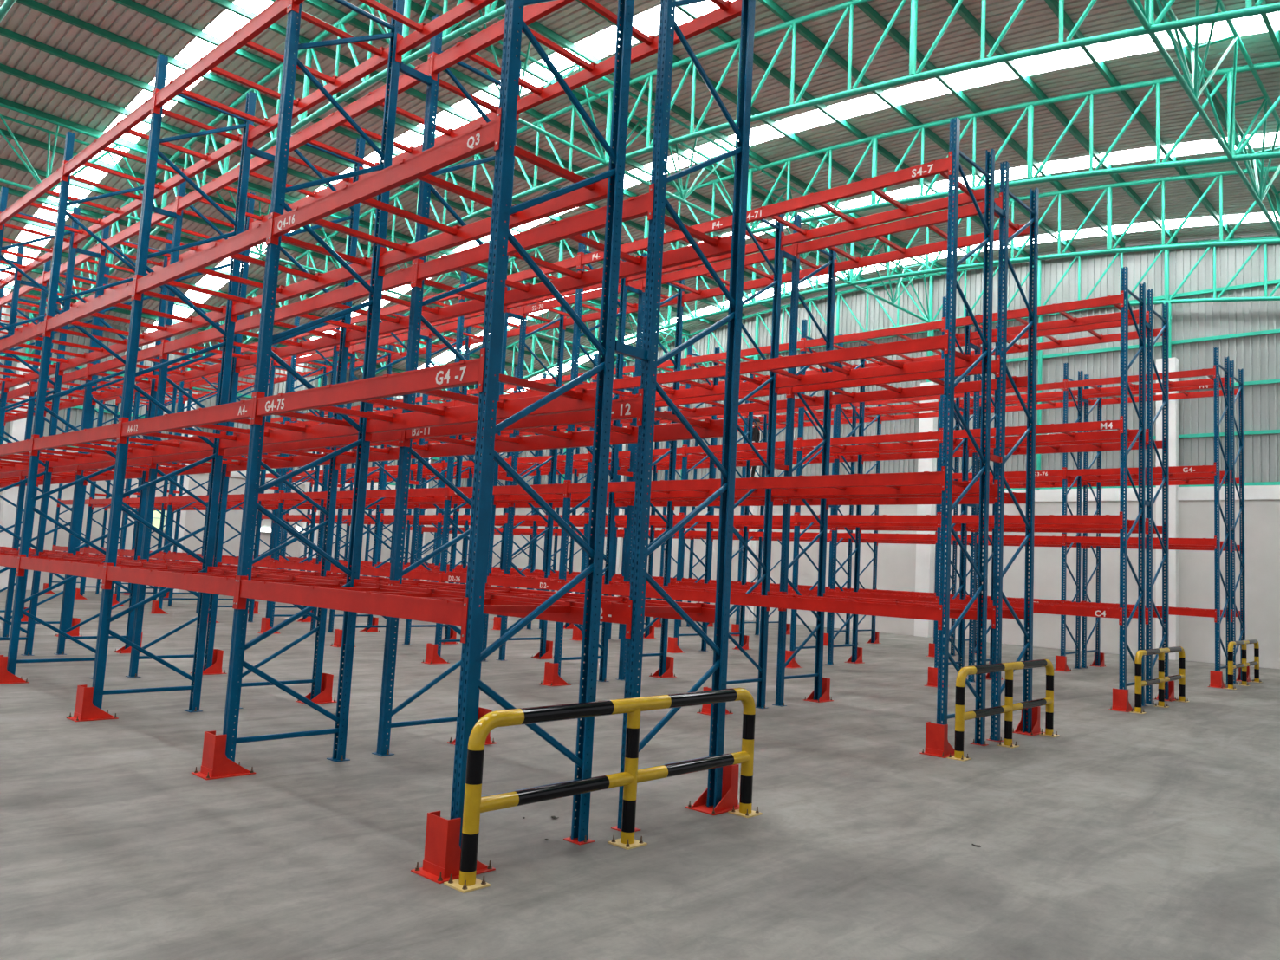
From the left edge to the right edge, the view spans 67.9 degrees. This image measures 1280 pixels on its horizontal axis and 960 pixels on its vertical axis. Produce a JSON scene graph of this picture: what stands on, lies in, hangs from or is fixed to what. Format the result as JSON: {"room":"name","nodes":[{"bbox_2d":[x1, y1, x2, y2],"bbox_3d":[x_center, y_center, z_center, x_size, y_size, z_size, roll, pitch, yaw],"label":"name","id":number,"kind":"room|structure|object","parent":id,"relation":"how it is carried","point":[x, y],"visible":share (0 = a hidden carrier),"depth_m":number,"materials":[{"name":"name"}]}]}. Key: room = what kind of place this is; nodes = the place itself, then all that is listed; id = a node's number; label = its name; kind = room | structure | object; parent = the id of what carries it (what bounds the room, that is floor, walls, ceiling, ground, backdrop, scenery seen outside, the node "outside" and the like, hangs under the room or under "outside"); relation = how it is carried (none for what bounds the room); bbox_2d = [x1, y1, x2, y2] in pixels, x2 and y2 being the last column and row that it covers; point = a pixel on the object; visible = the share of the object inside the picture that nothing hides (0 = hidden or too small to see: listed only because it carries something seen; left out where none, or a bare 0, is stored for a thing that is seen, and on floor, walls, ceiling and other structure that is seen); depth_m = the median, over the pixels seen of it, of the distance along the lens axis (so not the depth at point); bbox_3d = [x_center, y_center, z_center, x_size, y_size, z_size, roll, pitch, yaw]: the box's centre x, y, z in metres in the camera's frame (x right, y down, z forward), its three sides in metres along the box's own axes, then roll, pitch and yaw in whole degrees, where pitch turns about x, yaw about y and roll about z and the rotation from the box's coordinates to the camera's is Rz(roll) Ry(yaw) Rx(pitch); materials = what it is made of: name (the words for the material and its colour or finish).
{"room":"warehouse interior","nodes":[
{"label":"warehouse interior","id":0,"kind":"room"},
{"bbox_2d":[0,303,506,592],"bbox_3d":[-17.711,-0.774,32.020,0.620,8.993,35.714,-2,-7,43],"label":"wall","id":1,"kind":"structure","parent":0,"point":[192,521],"depth_m":33.11,"materials":[{"name":"white paint"}]},
{"bbox_2d":[151,510,167,532],"bbox_3d":[-16.730,1.324,32.984,0.050,0.900,0.550,-2,-7,43],"label":"window","id":2,"kind":"structure","parent":1,"relation":"in","point":[156,520],"depth_m":32.96,"materials":[{"name":"white glass"}]},
{"bbox_2d":[260,526,271,532],"bbox_3d":[-14.008,1.858,35.801,0.160,0.240,0.700,-2,-7,43],"label":"wall lamp","id":3,"kind":"object","parent":1,"relation":"attached to","point":[263,529],"visible":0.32,"depth_m":35.66,"materials":[{"name":"white paint"}]},
{"bbox_2d":[260,527,271,532],"bbox_3d":[-13.962,1.886,35.754,0.030,0.140,0.660,-2,-7,43],"label":"diffuser","id":4,"kind":"object","parent":3,"relation":"attached to","point":[263,529],"depth_m":35.64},
{"bbox_2d":[293,525,301,531],"bbox_3d":[-13.211,1.879,36.663,0.160,0.240,0.250,-2,-7,43],"label":"wall lamp","id":5,"kind":"object","parent":1,"relation":"attached to","point":[296,527],"visible":0.61,"depth_m":36.60,"materials":[{"name":"white paint"}]},
{"bbox_2d":[0,590,1279,959],"bbox_3d":[-2.648,2.787,11.930,49.980,0.250,43.540,-2,-7,43],"label":"floor","id":6,"kind":"structure","parent":0,"point":[1154,834],"depth_m":6.45,"materials":[{"name":"concrete"}]},
{"bbox_2d":[0,655,29,684],"bbox_3d":[-7.262,2.176,10.935,0.258,0.305,0.370,-2,-7,43],"label":"guard","id":7,"kind":"object","parent":6,"relation":"on","point":[6,677],"visible":1,"depth_m":10.84,"materials":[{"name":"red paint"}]},
{"bbox_2d":[20,607,29,621],"bbox_3d":[-11.973,2.625,18.389,0.258,0.305,0.370,-2,-7,43],"label":"guard","id":8,"kind":"object","parent":6,"relation":"on","point":[25,618],"visible":0.27,"depth_m":18.37,"materials":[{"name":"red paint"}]},
{"bbox_2d":[43,583,54,593],"bbox_3d":[-17.878,3.280,28.730,0.258,0.305,0.370,-2,-7,43],"label":"guard","id":9,"kind":"object","parent":6,"relation":"on","point":[45,585],"visible":0.51,"depth_m":28.63,"materials":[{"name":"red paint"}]},
{"bbox_2d":[54,617,81,636],"bbox_3d":[-9.886,2.554,16.461,0.258,0.305,0.370,-2,-7,43],"label":"guard","id":10,"kind":"object","parent":6,"relation":"on","point":[75,620],"visible":0.66,"depth_m":16.46,"materials":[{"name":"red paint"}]},
{"bbox_2d":[74,588,88,599],"bbox_3d":[-15.791,3.209,26.803,0.258,0.305,0.370,-2,-7,43],"label":"guard","id":11,"kind":"object","parent":6,"relation":"on","point":[77,596],"visible":0.76,"depth_m":26.69,"materials":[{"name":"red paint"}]},
{"bbox_2d":[66,684,118,721],"bbox_3d":[-5.175,2.105,9.008,0.258,0.305,0.370,-2,-7,43],"label":"guard","id":12,"kind":"object","parent":6,"relation":"on","point":[85,710],"visible":1,"depth_m":8.90,"materials":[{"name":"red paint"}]},
{"bbox_2d":[111,593,123,605],"bbox_3d":[-13.704,3.138,24.875,0.258,0.305,0.370,-2,-7,43],"label":"guard","id":13,"kind":"object","parent":6,"relation":"on","point":[114,601],"visible":0.56,"depth_m":24.75,"materials":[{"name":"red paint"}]},
{"bbox_2d":[113,632,142,653],"bbox_3d":[-7.798,2.483,14.534,0.258,0.305,0.370,-2,-7,43],"label":"guard","id":14,"kind":"object","parent":6,"relation":"on","point":[122,650],"visible":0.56,"depth_m":14.45,"materials":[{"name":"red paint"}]},
{"bbox_2d":[149,600,166,613],"bbox_3d":[-11.616,3.067,22.948,0.258,0.305,0.370,-2,-7,43],"label":"guard","id":15,"kind":"object","parent":6,"relation":"on","point":[155,609],"visible":0.96,"depth_m":22.84,"materials":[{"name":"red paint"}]},
{"bbox_2d":[190,649,227,675],"bbox_3d":[-5.711,2.412,12.607,0.258,0.305,0.370,-2,-7,43],"label":"guard","id":16,"kind":"object","parent":6,"relation":"on","point":[216,668],"visible":0.6,"depth_m":12.60,"materials":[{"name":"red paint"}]},
{"bbox_2d":[191,730,255,779],"bbox_3d":[-3.088,2.034,7.081,0.258,0.305,0.370,-2,-7,43],"label":"guard","id":17,"kind":"object","parent":6,"relation":"on","point":[215,763],"visible":1,"depth_m":6.98,"materials":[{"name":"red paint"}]},
{"bbox_2d":[247,601,258,613],"bbox_3d":[-10.065,3.303,24.619,0.258,0.305,0.370,-2,-7,43],"label":"guard","id":18,"kind":"object","parent":6,"relation":"on","point":[256,604],"visible":0.6,"depth_m":24.63,"materials":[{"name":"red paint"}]},
{"bbox_2d":[258,617,279,633],"bbox_3d":[-7.442,2.925,19.093,0.258,0.305,0.370,-2,-7,43],"label":"guard","id":19,"kind":"object","parent":6,"relation":"on","point":[265,626],"visible":0.69,"depth_m":18.98,"materials":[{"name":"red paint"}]},
{"bbox_2d":[297,610,312,622],"bbox_3d":[-7.978,3.232,22.692,0.258,0.305,0.370,-2,-7,43],"label":"guard","id":20,"kind":"object","parent":6,"relation":"on","point":[308,619],"visible":0.44,"depth_m":22.63,"materials":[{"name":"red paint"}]},
{"bbox_2d":[295,673,337,704],"bbox_3d":[-3.624,2.341,10.679,0.258,0.305,0.370,-2,-7,43],"label":"guard","id":21,"kind":"object","parent":6,"relation":"on","point":[325,697],"visible":0.7,"depth_m":10.68,"materials":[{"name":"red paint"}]},
{"bbox_2d":[0,0,650,849],"bbox_3d":[-10.844,-0.737,15.544,28.566,6.580,1.352,-2,-7,43],"label":"rack","id":22,"kind":"object","parent":6,"relation":"on","point":[462,609],"visible":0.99,"depth_m":7.74,"materials":[{"name":"red metal"}]},
{"bbox_2d":[330,629,356,647],"bbox_3d":[-5.355,2.854,17.166,0.258,0.305,0.370,-2,-7,43],"label":"guard","id":23,"kind":"object","parent":6,"relation":"on","point":[338,633],"visible":0.52,"depth_m":17.05,"materials":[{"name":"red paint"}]},
{"bbox_2d":[359,617,379,632],"bbox_3d":[-5.891,3.161,20.764,0.258,0.305,0.370,-2,-7,43],"label":"guard","id":24,"kind":"object","parent":6,"relation":"on","point":[375,620],"visible":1,"depth_m":20.75,"materials":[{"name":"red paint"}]},
{"bbox_2d":[0,0,755,831],"bbox_3d":[-10.049,-0.616,16.401,28.566,6.580,1.040,-2,-7,43],"label":"rack","id":25,"kind":"object","parent":6,"relation":"on","point":[632,611],"visible":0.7,"depth_m":8.53,"materials":[{"name":"red metal"}]},
{"bbox_2d":[421,643,449,664],"bbox_3d":[-3.268,2.783,15.239,0.258,0.305,0.370,-2,-7,43],"label":"guard","id":26,"kind":"object","parent":6,"relation":"on","point":[432,657],"visible":1,"depth_m":15.13,"materials":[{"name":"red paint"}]},
{"bbox_2d":[441,628,458,644],"bbox_3d":[-3.804,3.090,18.837,0.258,0.305,0.370,-2,-7,43],"label":"guard","id":27,"kind":"object","parent":6,"relation":"on","point":[453,634],"visible":0.55,"depth_m":18.84,"materials":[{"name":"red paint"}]},
{"bbox_2d":[410,811,495,883],"bbox_3d":[-1.001,1.963,5.154,0.258,0.305,0.370,-2,-7,43],"label":"guard","id":28,"kind":"object","parent":6,"relation":"on","point":[441,860],"visible":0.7,"depth_m":5.04,"materials":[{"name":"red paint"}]},
{"bbox_2d":[447,707,496,745],"bbox_3d":[-1.537,2.270,8.752,0.258,0.305,0.370,-2,-7,43],"label":"guard","id":29,"kind":"object","parent":6,"relation":"on","point":[482,711],"visible":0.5,"depth_m":8.77,"materials":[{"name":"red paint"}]},
{"bbox_2d":[491,617,500,630],"bbox_3d":[-3.448,3.533,23.397,0.258,0.305,0.370,-2,-7,43],"label":"guard","id":30,"kind":"object","parent":6,"relation":"on","point":[497,624],"visible":0.69,"depth_m":23.28,"materials":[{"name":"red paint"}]},
{"bbox_2d":[48,116,1006,746],"bbox_3d":[-6.850,-0.129,19.847,28.566,6.580,1.352,-2,-7,43],"label":"rack","id":31,"kind":"object","parent":6,"relation":"on","point":[925,483],"visible":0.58,"depth_m":12.19,"materials":[{"name":"red metal"}]},
{"bbox_2d":[531,640,553,659],"bbox_3d":[-1.717,3.019,16.910,0.258,0.305,0.370,-2,-7,43],"label":"guard","id":32,"kind":"object","parent":6,"relation":"on","point":[548,654],"visible":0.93,"depth_m":16.91,"materials":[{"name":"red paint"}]},
{"bbox_2d":[539,662,571,686],"bbox_3d":[-1.181,2.712,13.311,0.258,0.305,0.370,-2,-7,43],"label":"guard","id":33,"kind":"object","parent":6,"relation":"on","point":[551,678],"visible":1,"depth_m":13.21,"materials":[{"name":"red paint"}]},
{"bbox_2d":[94,161,1039,742],"bbox_3d":[-6.054,-0.008,20.704,28.566,6.580,1.040,-2,-7,43],"label":"rack","id":34,"kind":"object","parent":6,"relation":"on","point":[1003,380],"visible":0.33,"depth_m":13.28,"materials":[{"name":"red metal"}]},
{"bbox_2d":[563,623,573,629],"bbox_3d":[-1.897,3.768,25.068,0.258,0.305,0.370,-2,-7,43],"label":"guard","id":35,"kind":"object","parent":6,"relation":"on","point":[570,627],"visible":0.46,"depth_m":25.03,"materials":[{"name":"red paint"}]},
{"bbox_2d":[571,626,582,640],"bbox_3d":[-1.361,3.461,21.469,0.258,0.305,0.370,-2,-7,43],"label":"guard","id":36,"kind":"object","parent":6,"relation":"on","point":[577,635],"visible":0.77,"depth_m":21.36,"materials":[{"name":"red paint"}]},
{"bbox_2d":[443,688,762,893],"bbox_3d":[-0.055,1.787,5.845,0.170,0.880,2.590,-2,-7,43],"label":"barrier","id":37,"kind":"object","parent":6,"relation":"on","point":[474,804],"visible":1,"depth_m":5.67,"materials":[{"name":"yellow metal"}]},
{"bbox_2d":[643,625,656,638],"bbox_3d":[0.191,3.697,23.140,0.258,0.305,0.370,-2,-7,43],"label":"guard","id":38,"kind":"object","parent":6,"relation":"on","point":[651,635],"visible":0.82,"depth_m":23.13,"materials":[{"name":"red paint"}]},
{"bbox_2d":[653,617,662,627],"bbox_3d":[0.547,4.140,27.700,0.258,0.305,0.370,-2,-7,43],"label":"guard","id":39,"kind":"object","parent":6,"relation":"on","point":[657,624],"visible":0.58,"depth_m":27.59,"materials":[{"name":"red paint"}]},
{"bbox_2d":[649,656,675,678],"bbox_3d":[0.370,2.948,14.982,0.258,0.305,0.370,-2,-7,43],"label":"guard","id":40,"kind":"object","parent":6,"relation":"on","point":[669,669],"visible":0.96,"depth_m":14.98,"materials":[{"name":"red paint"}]},
{"bbox_2d":[666,636,683,653],"bbox_3d":[0.727,3.390,19.542,0.258,0.305,0.370,-2,-7,43],"label":"guard","id":41,"kind":"object","parent":6,"relation":"on","point":[672,647],"visible":0.97,"depth_m":19.44,"materials":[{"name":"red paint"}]},
{"bbox_2d":[253,266,1151,706],"bbox_3d":[-2.856,0.478,24.150,28.566,6.580,1.352,-2,-7,43],"label":"rack","id":42,"kind":"object","parent":6,"relation":"on","point":[803,447],"visible":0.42,"depth_m":16.83,"materials":[{"name":"red metal"}]},
{"bbox_2d":[685,764,739,815],"bbox_3d":[0.550,2.199,6.824,0.258,0.305,0.370,-2,-7,43],"label":"guard","id":43,"kind":"object","parent":6,"relation":"on","point":[730,786],"visible":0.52,"depth_m":6.81,"materials":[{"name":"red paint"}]},
{"bbox_2d":[696,687,733,715],"bbox_3d":[0.906,2.641,11.384,0.258,0.305,0.370,-2,-7,43],"label":"guard","id":44,"kind":"object","parent":6,"relation":"on","point":[706,708],"visible":0.41,"depth_m":11.31,"materials":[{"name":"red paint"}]},
{"bbox_2d":[278,288,1169,704],"bbox_3d":[-2.060,0.599,25.008,28.566,6.580,1.040,-2,-7,43],"label":"rack","id":45,"kind":"object","parent":6,"relation":"on","point":[1114,445],"visible":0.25,"depth_m":17.37,"materials":[{"name":"red metal"}]},
{"bbox_2d":[731,623,739,636],"bbox_3d":[2.634,4.069,25.773,0.258,0.305,0.370,-2,-7,43],"label":"guard","id":46,"kind":"object","parent":6,"relation":"on","point":[735,628],"visible":0.76,"depth_m":25.67,"materials":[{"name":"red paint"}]},
{"bbox_2d":[733,635,751,649],"bbox_3d":[2.278,3.626,21.213,0.258,0.305,0.370,-2,-7,43],"label":"guard","id":47,"kind":"object","parent":6,"relation":"on","point":[745,646],"visible":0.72,"depth_m":21.21,"materials":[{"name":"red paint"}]},
{"bbox_2d":[777,623,790,635],"bbox_3d":[4.185,4.304,27.444,0.258,0.305,0.370,-2,-7,43],"label":"guard","id":48,"kind":"object","parent":6,"relation":"on","point":[788,626],"visible":0.57,"depth_m":27.46,"materials":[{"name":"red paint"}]},
{"bbox_2d":[783,649,802,669],"bbox_3d":[2.814,3.319,17.615,0.258,0.305,0.370,-2,-7,43],"label":"guard","id":49,"kind":"object","parent":6,"relation":"on","point":[792,664],"visible":0.76,"depth_m":17.50,"materials":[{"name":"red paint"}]},
{"bbox_2d":[391,346,1234,684],"bbox_3d":[1.139,1.085,28.454,28.566,6.580,1.352,-2,-7,43],"label":"rack","id":50,"kind":"object","parent":6,"relation":"on","point":[1064,475],"visible":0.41,"depth_m":20.79,"materials":[{"name":"red metal"}]},
{"bbox_2d":[803,676,833,702],"bbox_3d":[2.458,2.877,13.055,0.258,0.305,0.370,-2,-7,43],"label":"guard","id":51,"kind":"object","parent":6,"relation":"on","point":[825,697],"visible":0.77,"depth_m":13.05,"materials":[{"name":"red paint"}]},
{"bbox_2d":[823,633,834,646],"bbox_3d":[4.721,3.998,23.845,0.258,0.305,0.370,-2,-7,43],"label":"guard","id":52,"kind":"object","parent":6,"relation":"on","point":[825,635],"visible":0.5,"depth_m":23.74,"materials":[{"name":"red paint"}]},
{"bbox_2d":[419,360,1245,683],"bbox_3d":[1.935,1.206,29.311,28.566,6.580,1.040,-2,-7,43],"label":"rack","id":53,"kind":"object","parent":6,"relation":"on","point":[1099,402],"visible":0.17,"depth_m":21.65,"materials":[{"name":"red metal"}]},
{"bbox_2d":[844,647,863,663],"bbox_3d":[4.365,3.555,19.286,0.258,0.305,0.370,-2,-7,43],"label":"guard","id":54,"kind":"object","parent":6,"relation":"on","point":[859,660],"visible":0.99,"depth_m":19.29,"materials":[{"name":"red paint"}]},
{"bbox_2d":[867,631,881,643],"bbox_3d":[6.272,4.234,25.516,0.258,0.305,0.370,-2,-7,43],"label":"guard","id":55,"kind":"object","parent":6,"relation":"on","point":[876,641],"visible":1,"depth_m":25.51,"materials":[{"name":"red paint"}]},
{"bbox_2d":[926,643,938,657],"bbox_3d":[6.808,3.927,21.918,0.258,0.305,0.370,-2,-7,43],"label":"guard","id":56,"kind":"object","parent":6,"relation":"on","point":[932,646],"visible":0.53,"depth_m":21.83,"materials":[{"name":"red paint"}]},
{"bbox_2d":[924,667,943,687],"bbox_3d":[4.901,3.248,15.687,0.258,0.305,0.370,-2,-7,43],"label":"guard","id":57,"kind":"object","parent":6,"relation":"on","point":[932,672],"visible":0.57,"depth_m":15.60,"materials":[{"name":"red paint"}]},
{"bbox_2d":[919,721,954,758],"bbox_3d":[2.994,2.570,9.457,0.258,0.305,0.370,-2,-7,43],"label":"guard","id":58,"kind":"object","parent":6,"relation":"on","point":[937,743],"visible":0.84,"depth_m":9.35,"materials":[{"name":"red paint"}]},
{"bbox_2d":[986,662,1002,680],"bbox_3d":[6.452,3.484,17.358,0.258,0.305,0.370,-2,-7,43],"label":"guard","id":59,"kind":"object","parent":6,"relation":"on","point":[987,674],"visible":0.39,"depth_m":17.39,"materials":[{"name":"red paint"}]},
{"bbox_2d":[946,658,1059,760],"bbox_3d":[3.939,2.394,10.148,0.170,0.880,2.590,-2,-7,43],"label":"barrier","id":60,"kind":"object","parent":6,"relation":"on","point":[1009,707],"visible":1,"depth_m":10.08,"materials":[{"name":"yellow metal"}]},
{"bbox_2d":[1012,706,1045,735],"bbox_3d":[4.545,2.806,11.128,0.258,0.305,0.370,-2,-7,43],"label":"guard","id":61,"kind":"object","parent":6,"relation":"on","point":[1036,730],"visible":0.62,"depth_m":11.14,"materials":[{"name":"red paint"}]},
{"bbox_2d":[1053,656,1071,671],"bbox_3d":[8.895,3.856,19.991,0.258,0.305,0.370,-2,-7,43],"label":"guard","id":62,"kind":"object","parent":6,"relation":"on","point":[1061,661],"visible":1,"depth_m":19.89,"materials":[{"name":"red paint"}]},
{"bbox_2d":[1089,652,1105,667],"bbox_3d":[10.446,4.091,21.662,0.258,0.305,0.370,-2,-7,43],"label":"guard","id":63,"kind":"object","parent":6,"relation":"on","point":[1101,655],"visible":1,"depth_m":21.72,"materials":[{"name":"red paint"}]},
{"bbox_2d":[1108,688,1134,712],"bbox_3d":[6.988,3.177,13.760,0.258,0.305,0.370,-2,-7,43],"label":"guard","id":64,"kind":"object","parent":6,"relation":"on","point":[1120,703],"visible":0.93,"depth_m":13.66,"materials":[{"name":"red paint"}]},
{"bbox_2d":[1130,646,1189,714],"bbox_3d":[7.934,3.002,14.451,0.170,0.880,2.590,-2,-7,43],"label":"barrier","id":65,"kind":"object","parent":6,"relation":"on","point":[1161,679],"visible":1,"depth_m":14.39,"materials":[{"name":"yellow metal"}]},
{"bbox_2d":[1153,681,1176,701],"bbox_3d":[8.539,3.413,15.431,0.258,0.305,0.370,-2,-7,43],"label":"guard","id":66,"kind":"object","parent":6,"relation":"on","point":[1171,684],"visible":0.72,"depth_m":15.45,"materials":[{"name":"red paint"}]},
{"bbox_2d":[1207,670,1226,688],"bbox_3d":[10.982,3.785,18.063,0.258,0.305,0.370,-2,-7,43],"label":"guard","id":67,"kind":"object","parent":6,"relation":"on","point":[1216,677],"visible":1,"depth_m":17.96,"materials":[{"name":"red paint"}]},
{"bbox_2d":[1224,639,1262,689],"bbox_3d":[11.928,3.609,18.755,0.170,0.880,2.590,-2,-7,43],"label":"barrier","id":68,"kind":"object","parent":6,"relation":"on","point":[1244,665],"visible":1,"depth_m":18.70,"materials":[{"name":"yellow metal"}]},
{"bbox_2d":[1235,666,1251,682],"bbox_3d":[12.534,4.020,19.734,0.258,0.305,0.370,-2,-7,43],"label":"guard","id":69,"kind":"object","parent":6,"relation":"on","point":[1249,679],"visible":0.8,"depth_m":19.78,"materials":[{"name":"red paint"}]},
{"bbox_2d":[0,0,1279,396],"bbox_3d":[-2.424,-7.126,18.140,42.380,3.331,36.429,-2,-7,43],"label":"ceiling","id":70,"kind":"structure","parent":0,"point":[84,65],"depth_m":20.94,"materials":[{"name":"metal"}]},
{"bbox_2d":[0,0,16,22],"bbox_3d":[-7.502,-6.918,12.634,41.696,4.866,0.116,-2,-7,43],"label":"roof truss","id":71,"kind":"object","parent":70,"relation":"attached to","point":[7,4],"visible":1,"depth_m":15.08,"materials":[{"name":"teal metal"}]},
{"bbox_2d":[0,103,171,227],"bbox_3d":[-13.400,-7.256,21.586,0.712,1.621,4.900,-2,-7,43],"label":"truss","id":72,"kind":"object","parent":71,"relation":"attached to","point":[3,117],"visible":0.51,"depth_m":21.59,"materials":[{"name":"green metal"}]},
{"bbox_2d":[24,0,505,360],"bbox_3d":[-4.119,-6.404,16.279,41.696,4.866,0.116,-2,-7,43],"label":"roof truss","id":73,"kind":"object","parent":70,"relation":"attached to","point":[490,14],"visible":0.43,"depth_m":18.76,"materials":[{"name":"green metal"}]},
{"bbox_2d":[163,162,350,273],"bbox_3d":[-10.017,-6.742,25.231,0.712,1.621,4.900,-2,-7,43],"label":"truss","id":74,"kind":"object","parent":73,"relation":"attached to","point":[259,250],"visible":0.31,"depth_m":25.09,"materials":[{"name":"teal metal"}]},
{"bbox_2d":[269,0,389,44],"bbox_3d":[-5.731,-8.201,14.599,0.712,1.621,4.900,-2,-7,43],"label":"truss","id":75,"kind":"object","parent":73,"relation":"attached to","point":[379,1],"visible":0.14,"depth_m":16.04,"materials":[{"name":"teal metal"}]},
{"bbox_2d":[407,0,613,164],"bbox_3d":[-2.347,-7.687,18.244,0.712,1.621,4.900,-2,-7,43],"label":"truss","id":76,"kind":"object","parent":73,"relation":"attached to","point":[527,56],"visible":0.26,"depth_m":18.92,"materials":[{"name":"teal metal"}]},
{"bbox_2d":[1126,0,1150,30],"bbox_3d":[5.245,-7.127,11.118,0.712,1.621,4.900,-2,-7,43],"label":"truss","id":77,"kind":"object","parent":73,"relation":"attached to","point":[1143,17],"visible":1,"depth_m":12.66,"materials":[{"name":"green metal"}]},
{"bbox_2d":[187,0,1279,389],"bbox_3d":[-0.735,-5.889,19.924,41.696,4.866,0.116,-2,-7,43],"label":"roof truss","id":78,"kind":"object","parent":70,"relation":"attached to","point":[1249,10],"visible":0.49,"depth_m":16.72,"materials":[{"name":"teal metal"}]},
{"bbox_2d":[353,223,487,317],"bbox_3d":[-6.633,-6.228,28.876,0.712,1.621,4.900,-2,-7,43],"label":"truss","id":79,"kind":"object","parent":78,"relation":"attached to","point":[430,289],"visible":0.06,"depth_m":28.48,"materials":[{"name":"green metal"}]},
{"bbox_2d":[600,90,760,219],"bbox_3d":[1.037,-7.172,21.890,0.712,1.621,4.900,-2,-7,43],"label":"truss","id":80,"kind":"object","parent":78,"relation":"attached to","point":[683,196],"visible":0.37,"depth_m":21.80,"materials":[{"name":"teal metal"}]},
{"bbox_2d":[1148,0,1254,159],"bbox_3d":[8.629,-6.613,14.764,0.712,1.621,4.900,-2,-7,43],"label":"truss","id":81,"kind":"object","parent":78,"relation":"attached to","point":[1192,89],"visible":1,"depth_m":14.96,"materials":[{"name":"teal metal"}]},
{"bbox_2d":[316,60,1279,411],"bbox_3d":[2.648,-5.375,23.569,41.696,4.866,0.116,-2,-7,43],"label":"roof truss","id":82,"kind":"object","parent":70,"relation":"attached to","point":[1228,72],"visible":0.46,"depth_m":19.21,"materials":[{"name":"teal metal"}]},
{"bbox_2d":[506,272,600,350],"bbox_3d":[-3.250,-5.713,32.521,0.712,1.621,4.900,-2,-7,43],"label":"truss","id":83,"kind":"object","parent":82,"relation":"attached to","point":[543,332],"visible":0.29,"depth_m":32.71,"materials":[{"name":"teal metal"}]},
{"bbox_2d":[752,169,863,284],"bbox_3d":[4.420,-6.658,25.535,0.712,1.621,4.900,-2,-7,43],"label":"truss","id":84,"kind":"object","parent":82,"relation":"attached to","point":[804,256],"visible":0.38,"depth_m":25.24,"materials":[{"name":"teal metal"}]},
{"bbox_2d":[1208,70,1279,238],"bbox_3d":[12.012,-6.098,18.409,0.712,1.621,4.900,-2,-7,43],"label":"truss","id":85,"kind":"object","parent":82,"relation":"attached to","point":[1258,192],"visible":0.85,"depth_m":18.11,"materials":[{"name":"teal metal"}]},
{"bbox_2d":[426,165,1279,402],"bbox_3d":[6.032,-4.861,27.214,41.696,4.866,0.116,-2,-7,43],"label":"roof truss","id":86,"kind":"object","parent":70,"relation":"attached to","point":[1108,187],"visible":0.5,"depth_m":23.53,"materials":[{"name":"teal metal"}]},
{"bbox_2d":[592,310,692,371],"bbox_3d":[0.134,-5.199,36.166,0.712,1.621,4.900,-2,-7,43],"label":"truss","id":87,"kind":"object","parent":86,"relation":"attached to","point":[627,315],"visible":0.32,"depth_m":36.69,"materials":[{"name":"teal metal"}]},
{"bbox_2d":[1263,175,1279,220],"bbox_3d":[15.396,-5.584,22.054,0.712,1.621,4.900,-2,-7,43],"label":"truss","id":88,"kind":"object","parent":86,"relation":"attached to","point":[1277,196],"visible":0.88,"depth_m":21.15,"materials":[{"name":"teal metal"}]},
{"bbox_2d":[506,234,1279,669],"bbox_3d":[9.135,-0.935,30.844,42.143,11.865,0.620,-2,-7,43],"label":"wall","id":89,"kind":"structure","parent":0,"point":[1248,333],"depth_m":27.37,"materials":[{"name":"white paint"}]},
{"bbox_2d":[526,235,1279,435],"bbox_3d":[9.416,-4.346,30.859,41.696,4.866,0.116,-2,-7,43],"label":"roof truss","id":90,"kind":"object","parent":89,"relation":"attached to","point":[1265,297],"visible":0.33,"depth_m":28.60,"materials":[{"name":"teal metal"}]},
{"bbox_2d":[853,237,941,322],"bbox_3d":[7.804,-6.144,29.180,0.712,1.621,4.900,-2,-7,43],"label":"truss","id":91,"kind":"object","parent":90,"relation":"attached to","point":[893,300],"visible":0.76,"depth_m":29.20,"materials":[{"name":"green metal"}]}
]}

